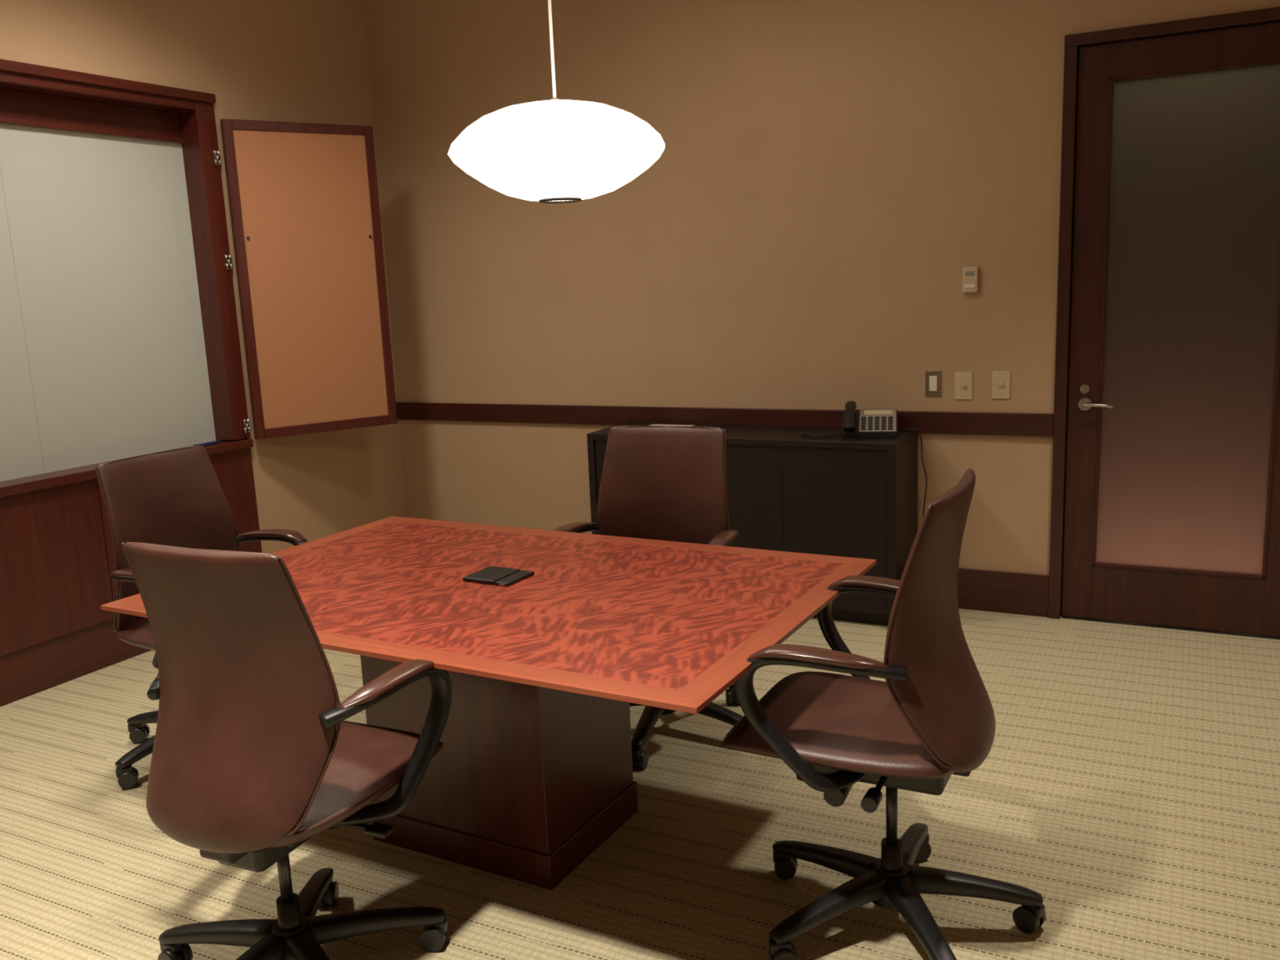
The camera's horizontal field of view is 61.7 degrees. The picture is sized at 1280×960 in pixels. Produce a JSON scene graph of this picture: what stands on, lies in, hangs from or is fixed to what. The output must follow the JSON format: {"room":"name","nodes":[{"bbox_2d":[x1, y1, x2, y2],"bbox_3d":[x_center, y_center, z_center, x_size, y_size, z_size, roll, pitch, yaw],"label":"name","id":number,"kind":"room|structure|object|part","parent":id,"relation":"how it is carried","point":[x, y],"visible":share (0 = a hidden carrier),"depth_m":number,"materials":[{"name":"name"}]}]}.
{"room":"conference room","nodes":[
{"label":"conference room","id":0,"kind":"room"},
{"bbox_2d":[0,0,407,553],"bbox_3d":[-3.018,-0.611,3.571,0.400,3.250,6.300,3,12,27],"label":"wall","id":1,"kind":"structure","parent":0,"point":[307,61],"depth_m":5.35,"materials":[{"name":"beige paint"}]},
{"bbox_2d":[0,608,1279,959],"bbox_3d":[-0.091,0.979,3.517,5.800,0.100,8.500,3,12,27],"label":"floor","id":2,"kind":"structure","parent":0,"point":[1128,780],"depth_m":2.99,"materials":[{"name":"carpet"}]},
{"bbox_2d":[0,58,262,706],"bbox_3d":[-2.639,-0.342,4.129,0.270,2.486,2.620,3,12,27],"label":"tall cabinet","id":3,"kind":"object","parent":2,"relation":"on","point":[119,335],"visible":0.88,"depth_m":4.59,"materials":[{"name":"brown wood"}]},
{"bbox_3d":[-2.718,-1.418,3.946,0.115,0.137,2.420,3,12,27],"label":"rail","id":4,"kind":"part","parent":3,"relation":"part of","materials":[{"name":"brown wood"}]},
{"bbox_2d":[193,440,221,446],"bbox_3d":[-2.064,-0.172,5.114,0.030,0.012,0.140,3,12,27],"label":"eraser","id":5,"kind":"object","parent":3,"relation":"on","point":[213,442],"visible":0.76,"depth_m":5.11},
{"bbox_2d":[220,118,397,439],"bbox_3d":[-1.623,-0.992,5.339,0.735,1.510,0.040,-10,13,-34],"label":"panel","id":6,"kind":"object","parent":3,"relation":"attached to","point":[304,197],"visible":1,"depth_m":5.31,"materials":[{"name":"brown wood"}]},
{"bbox_2d":[94,445,307,789],"bbox_3d":[-1.524,0.434,3.644,0.711,1.044,0.679,3,12,27],"label":"office chair","id":7,"kind":"object","parent":2,"relation":"on","point":[175,497],"visible":0.42,"depth_m":3.63,"materials":[{"name":"brown leather"}]},
{"bbox_3d":[-1.527,0.454,3.399,0.246,0.344,0.329,-8,12,-26],"label":"arm","id":8,"kind":"part","parent":7,"relation":"part of","materials":[{"name":"black plastic"}]},
{"bbox_3d":[-1.598,0.869,3.588,0.068,0.084,0.327,5,13,34],"label":"leg","id":9,"kind":"part","parent":7,"relation":"part of","materials":[{"name":"black plastic"}]},
{"bbox_2d":[115,617,155,650],"bbox_3d":[-1.433,0.501,3.633,0.525,0.091,0.492,3,12,27],"label":"seat cushion","id":10,"kind":"object","parent":7,"relation":"on","point":[135,631],"depth_m":3.53,"materials":[{"name":"brown leather"}]},
{"bbox_3d":[-1.671,0.835,3.786,0.327,0.084,0.068,1,11,16],"label":"leg","id":11,"kind":"part","parent":7,"relation":"part of","materials":[{"name":"black plastic"}]},
{"bbox_3d":[-1.642,0.218,3.683,0.188,0.627,0.492,3,12,27],"label":"backrest","id":12,"kind":"part","parent":7,"relation":"part of","materials":[{"name":"brown leather"}]},
{"bbox_3d":[-1.310,0.368,3.814,0.329,0.344,0.246,-4,11,-8],"label":"arm","id":13,"kind":"part","parent":7,"relation":"part of","materials":[{"name":"black plastic"}]},
{"bbox_2d":[121,542,452,959],"bbox_3d":[-0.822,0.632,2.365,0.672,1.064,0.706,2,12,24],"label":"office chair","id":14,"kind":"object","parent":2,"relation":"on","point":[255,756],"visible":0.99,"depth_m":2.18,"materials":[{"name":"brown leather"}]},
{"bbox_3d":[-0.983,0.569,2.545,0.246,0.344,0.329,-4,11,-11],"label":"arm","id":15,"kind":"part","parent":14,"relation":"part of","materials":[{"name":"black plastic"}]},
{"bbox_3d":[-0.967,1.048,2.479,0.327,0.084,0.068,0,11,14],"label":"leg","id":16,"kind":"part","parent":14,"relation":"part of","materials":[{"name":"black plastic"}]},
{"bbox_3d":[-0.873,0.441,2.197,0.492,0.627,0.188,2,12,24],"label":"backrest","id":17,"kind":"part","parent":14,"relation":"part of","materials":[{"name":"brown leather"}]},
{"bbox_3d":[-0.888,1.081,2.284,0.068,0.084,0.327,4,12,32],"label":"leg","id":18,"kind":"part","parent":14,"relation":"part of","materials":[{"name":"black plastic"}]},
{"bbox_3d":[-0.674,1.069,2.297,0.068,0.084,0.327,-11,14,-39],"label":"leg","id":19,"kind":"part","parent":14,"relation":"part of","materials":[{"name":"black plastic"}]},
{"bbox_3d":[-0.802,1.016,2.613,0.068,0.084,0.327,-3,11,-3],"label":"leg","id":20,"kind":"part","parent":14,"relation":"part of","materials":[{"name":"black plastic"}]},
{"bbox_2d":[267,720,443,848],"bbox_3d":[-0.770,0.673,2.446,0.492,0.091,0.525,2,12,24],"label":"seat cushion","id":21,"kind":"object","parent":14,"relation":"on","point":[366,762],"depth_m":2.35,"materials":[{"name":"brown leather"}]},
{"bbox_3d":[-0.622,1.030,2.499,0.327,0.084,0.068,-6,11,-21],"label":"leg","id":22,"kind":"part","parent":14,"relation":"part of","materials":[{"name":"black plastic"}]},
{"bbox_3d":[-0.548,0.587,2.350,0.329,0.344,0.246,-8,12,-29],"label":"arm","id":23,"kind":"part","parent":14,"relation":"part of","materials":[{"name":"black plastic"}]},
{"bbox_2d":[100,515,876,889],"bbox_3d":[-0.385,0.649,3.060,1.812,0.740,1.170,3,12,29],"label":"conference table","id":24,"kind":"object","parent":2,"relation":"on","point":[531,773],"visible":0.88,"depth_m":2.84,"materials":[{"name":"brown wood"}]},
{"bbox_2d":[462,565,534,586],"bbox_3d":[-0.400,0.272,3.031,0.156,0.012,0.135,3,12,29],"label":"box","id":25,"kind":"object","parent":24,"relation":"on","point":[496,575],"visible":1,"depth_m":3.01,"materials":[{"name":"black plastic"}]},
{"bbox_3d":[-0.351,0.276,3.006,0.046,0.010,0.132,3,12,29],"label":"lid","id":26,"kind":"part","parent":25,"relation":"part of","materials":[{"name":"black leather"}]},
{"bbox_2d":[552,425,742,768],"bbox_3d":[0.047,0.363,3.643,0.680,1.052,0.659,1,11,17],"label":"office chair","id":27,"kind":"object","parent":2,"relation":"on","point":[668,483],"visible":0.32,"depth_m":3.70,"materials":[{"name":"brown leather"}]},
{"bbox_3d":[-0.201,0.340,3.666,0.329,0.344,0.246,-9,12,-30],"label":"arm","id":28,"kind":"part","parent":27,"relation":"part of","materials":[{"name":"black plastic"}]},
{"bbox_3d":[-0.102,0.775,3.748,0.327,0.084,0.068,-3,11,-1],"label":"leg","id":29,"kind":"part","parent":27,"relation":"part of","materials":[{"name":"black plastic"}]},
{"bbox_3d":[0.029,0.801,3.580,0.068,0.084,0.327,1,11,16],"label":"leg","id":30,"kind":"part","parent":27,"relation":"part of","materials":[{"name":"black plastic"}]},
{"bbox_3d":[0.105,0.121,3.756,0.492,0.627,0.188,2,11,23],"label":"backrest","id":31,"kind":"part","parent":27,"relation":"part of","materials":[{"name":"brown leather"}]},
{"bbox_3d":[0.229,0.779,3.649,0.327,0.084,0.068,5,13,34],"label":"leg","id":32,"kind":"part","parent":27,"relation":"part of","materials":[{"name":"black plastic"}]},
{"bbox_3d":[0.237,0.356,3.478,0.246,0.344,0.329,-5,11,-12],"label":"arm","id":33,"kind":"part","parent":27,"relation":"part of","materials":[{"name":"black plastic"}]},
{"bbox_2d":[586,422,918,626],"bbox_3d":[0.521,0.181,5.122,1.510,0.830,0.405,3,12,27],"label":"credenza","id":34,"kind":"object","parent":2,"relation":"on","point":[788,491],"visible":0.49,"depth_m":4.76,"materials":[{"name":"brown wood"}]},
{"bbox_2d":[648,424,694,426],"bbox_3d":[0.138,-0.261,5.297,0.230,0.006,0.140,3,12,27],"label":"paper stack","id":35,"kind":"object","parent":34,"relation":"on","point":[651,424],"visible":0.29,"depth_m":5.34,"materials":[{"name":"white paper"}]},
{"bbox_2d":[800,400,897,438],"bbox_3d":[0.928,-0.269,4.775,0.426,0.146,0.222,0,11,13],"label":"desk telephone","id":36,"kind":"object","parent":34,"relation":"on","point":[877,423],"visible":1,"depth_m":4.74,"materials":[{"name":"black plastic"}]},
{"bbox_3d":[0.805,-0.202,4.775,0.187,0.015,0.081,0,11,13],"label":"coiled cord","id":37,"kind":"part","parent":36,"relation":"part of","materials":[{"name":"black plastic"}]},
{"bbox_2d":[902,428,927,517],"bbox_3d":[1.260,0.131,4.897,0.111,0.747,0.040,-5,11,-14],"label":"cable","id":38,"kind":"object","parent":36,"relation":"attached to","point":[908,428],"visible":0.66,"depth_m":4.86,"materials":[{"name":"black plastic"}]},
{"bbox_2d":[722,468,1046,959],"bbox_3d":[0.589,0.532,2.509,0.690,1.089,0.676,3,12,27],"label":"office chair","id":39,"kind":"object","parent":2,"relation":"on","point":[931,720],"visible":0.98,"depth_m":2.37,"materials":[{"name":"brown leather"}]},
{"bbox_3d":[0.378,0.528,2.319,0.329,0.344,0.246,-4,11,-8],"label":"arm","id":40,"kind":"part","parent":39,"relation":"part of","materials":[{"name":"black plastic"}]},
{"bbox_3d":[0.473,0.947,2.692,0.327,0.084,0.068,8,15,44],"label":"leg","id":41,"kind":"part","parent":39,"relation":"part of","materials":[{"name":"black plastic"}]},
{"bbox_3d":[0.442,0.987,2.484,0.327,0.084,0.068,-8,12,-27],"label":"leg","id":42,"kind":"part","parent":39,"relation":"part of","materials":[{"name":"black plastic"}]},
{"bbox_2d":[722,671,955,778],"bbox_3d":[0.508,0.576,2.534,0.525,0.091,0.492,3,12,27],"label":"seat cushion","id":43,"kind":"object","parent":39,"relation":"on","point":[852,725],"depth_m":2.42,"materials":[{"name":"brown leather"}]},
{"bbox_3d":[0.595,0.441,2.734,0.246,0.344,0.329,-8,12,-26],"label":"arm","id":44,"kind":"part","parent":39,"relation":"part of","materials":[{"name":"brown leather"}]},
{"bbox_3d":[0.685,0.932,2.724,0.068,0.084,0.327,3,12,27],"label":"leg","id":45,"kind":"part","parent":39,"relation":"part of","materials":[{"name":"black plastic"}]},
{"bbox_3d":[0.634,0.996,2.389,0.068,0.084,0.327,-4,11,-9],"label":"leg","id":46,"kind":"part","parent":39,"relation":"part of","materials":[{"name":"black plastic"}]},
{"bbox_3d":[0.694,0.314,2.382,0.188,0.627,0.492,3,12,27],"label":"backrest","id":47,"kind":"part","parent":39,"relation":"part of","materials":[{"name":"brown leather"}]},
{"bbox_3d":[0.782,0.962,2.538,0.327,0.084,0.068,-1,11,9],"label":"leg","id":48,"kind":"part","parent":39,"relation":"part of","materials":[{"name":"black plastic"}]},
{"bbox_2d":[1061,615,1279,639],"bbox_3d":[2.297,0.626,4.575,0.924,0.006,0.070,3,12,27],"label":"threshold strip","id":49,"kind":"object","parent":2,"relation":"on","point":[1062,616],"visible":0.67,"depth_m":4.56,"materials":[{"name":"wood"}]},
{"bbox_2d":[364,0,1279,575],"bbox_3d":[0.986,-1.043,4.971,5.400,3.250,0.150,3,12,27],"label":"wall","id":50,"kind":"structure","parent":0,"point":[817,198],"depth_m":5.09,"materials":[{"name":"beige paint"}]},
{"bbox_2d":[395,402,1053,436],"bbox_3d":[0.182,-0.321,5.444,3.608,0.100,0.022,3,12,27],"label":"trim","id":51,"kind":"structure","parent":50,"relation":"attached to","point":[1002,424],"depth_m":5.33,"materials":[{"name":"brown wood"}]},
{"bbox_2d":[925,370,941,396],"bbox_3d":[1.322,-0.435,4.829,0.070,0.117,0.011,3,12,27],"label":"light switch","id":52,"kind":"object","parent":50,"relation":"attached to","point":[933,378],"visible":1,"depth_m":4.83,"materials":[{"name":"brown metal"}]},
{"bbox_2d":[954,372,972,399],"bbox_3d":[1.439,-0.419,4.767,0.076,0.122,0.020,3,12,27],"label":"dimmer switch","id":53,"kind":"object","parent":50,"relation":"attached to","point":[963,380],"visible":1,"depth_m":4.77,"materials":[{"name":"beige plastic"}]},
{"bbox_3d":[1.437,-0.423,4.762,0.022,0.022,0.012,3,12,27],"label":"knob","id":54,"kind":"part","parent":53,"relation":"part of","materials":[{"name":"beige plastic"}]},
{"bbox_2d":[962,266,978,292],"bbox_3d":[1.439,-0.873,4.665,0.064,0.110,0.031,3,12,27],"label":"thermostat","id":55,"kind":"object","parent":50,"relation":"attached to","point":[970,274],"visible":1,"depth_m":4.65,"materials":[{"name":"white plastic"}]},
{"bbox_2d":[991,370,1010,399],"bbox_3d":[1.581,-0.416,4.693,0.076,0.122,0.020,3,12,27],"label":"dimmer switch","id":56,"kind":"object","parent":50,"relation":"attached to","point":[1001,380],"visible":1,"depth_m":4.69,"materials":[{"name":"beige plastic"}]},
{"bbox_3d":[1.579,-0.420,4.688,0.022,0.022,0.012,3,12,27],"label":"knob","id":57,"kind":"part","parent":56,"relation":"part of","materials":[{"name":"beige plastic"}]},
{"bbox_2d":[957,568,1048,617],"bbox_3d":[0.967,0.473,5.199,5.300,0.190,0.020,3,12,27],"label":"baseboard","id":58,"kind":"structure","parent":50,"relation":"attached to","point":[993,591],"depth_m":4.84,"materials":[{"name":"brown wood"}]},
{"bbox_2d":[1048,6,1279,618],"bbox_3d":[2.257,-0.579,4.373,1.032,2.450,0.160,3,12,27],"label":"frame","id":59,"kind":"object","parent":50,"relation":"attached to","point":[1073,42],"visible":0.86,"depth_m":4.44,"materials":[{"name":"brown wood"}]},
{"bbox_2d":[1062,22,1279,636],"bbox_3d":[2.245,-0.553,4.353,0.924,2.392,0.045,3,12,27],"label":"leaf","id":60,"kind":"object","parent":50,"relation":"attached to","point":[1249,606],"visible":0.88,"depth_m":4.45,"materials":[{"name":"brown wood"}]},
{"bbox_2d":[1078,384,1092,410],"bbox_3d":[1.882,-0.347,4.531,0.054,0.111,0.049,3,12,27],"label":"lock","id":61,"kind":"object","parent":60,"relation":"attached to","point":[1084,388],"visible":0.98,"depth_m":4.54,"materials":[{"name":"silver metal"}]},
{"bbox_2d":[1082,403,1113,408],"bbox_3d":[1.921,-0.310,4.491,0.120,0.023,0.023,3,12,27],"label":"door handle","id":62,"kind":"object","parent":61,"relation":"attached to","point":[1084,405],"depth_m":4.49,"materials":[{"name":"silver metal"}]},
{"bbox_2d":[1092,58,1279,579],"bbox_3d":[2.223,-0.605,4.342,0.652,2.019,0.036,3,12,27],"label":"bead","id":63,"kind":"object","parent":60,"relation":"attached to","point":[1273,61],"visible":1,"depth_m":4.37,"materials":[{"name":"brown wood"}]},
{"bbox_2d":[1095,63,1279,574],"bbox_3d":[2.228,-0.607,4.351,0.642,2.015,0.008,3,12,27],"label":"pane","id":64,"kind":"object","parent":60,"relation":"in","point":[1193,295],"visible":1,"depth_m":4.34,"materials":[{"name":"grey glass"}]},
{"bbox_3d":[-0.232,-2.312,2.905,5.800,0.100,8.500,3,12,27],"label":"ceiling","id":65,"kind":"structure","parent":0,"visible":0},
{"bbox_2d":[447,0,665,203],"bbox_3d":[-0.265,-1.535,3.010,0.632,1.462,0.632,3,12,27],"label":"pendant lamp","id":66,"kind":"object","parent":65,"relation":"hanging from","point":[555,150],"visible":1,"depth_m":2.91,"materials":[{"name":"white"}]},
{"bbox_3d":[-0.270,-1.659,2.987,0.009,1.170,0.009,3,12,27],"label":"cord","id":67,"kind":"part","parent":66,"relation":"part of","materials":[{"name":"white plastic"}]},
{"bbox_3d":[-0.240,-0.955,3.118,0.632,0.267,0.632,3,12,27],"label":"lamp shade","id":68,"kind":"part","parent":66,"relation":"part of","materials":[{"name":"white"}]}
]}

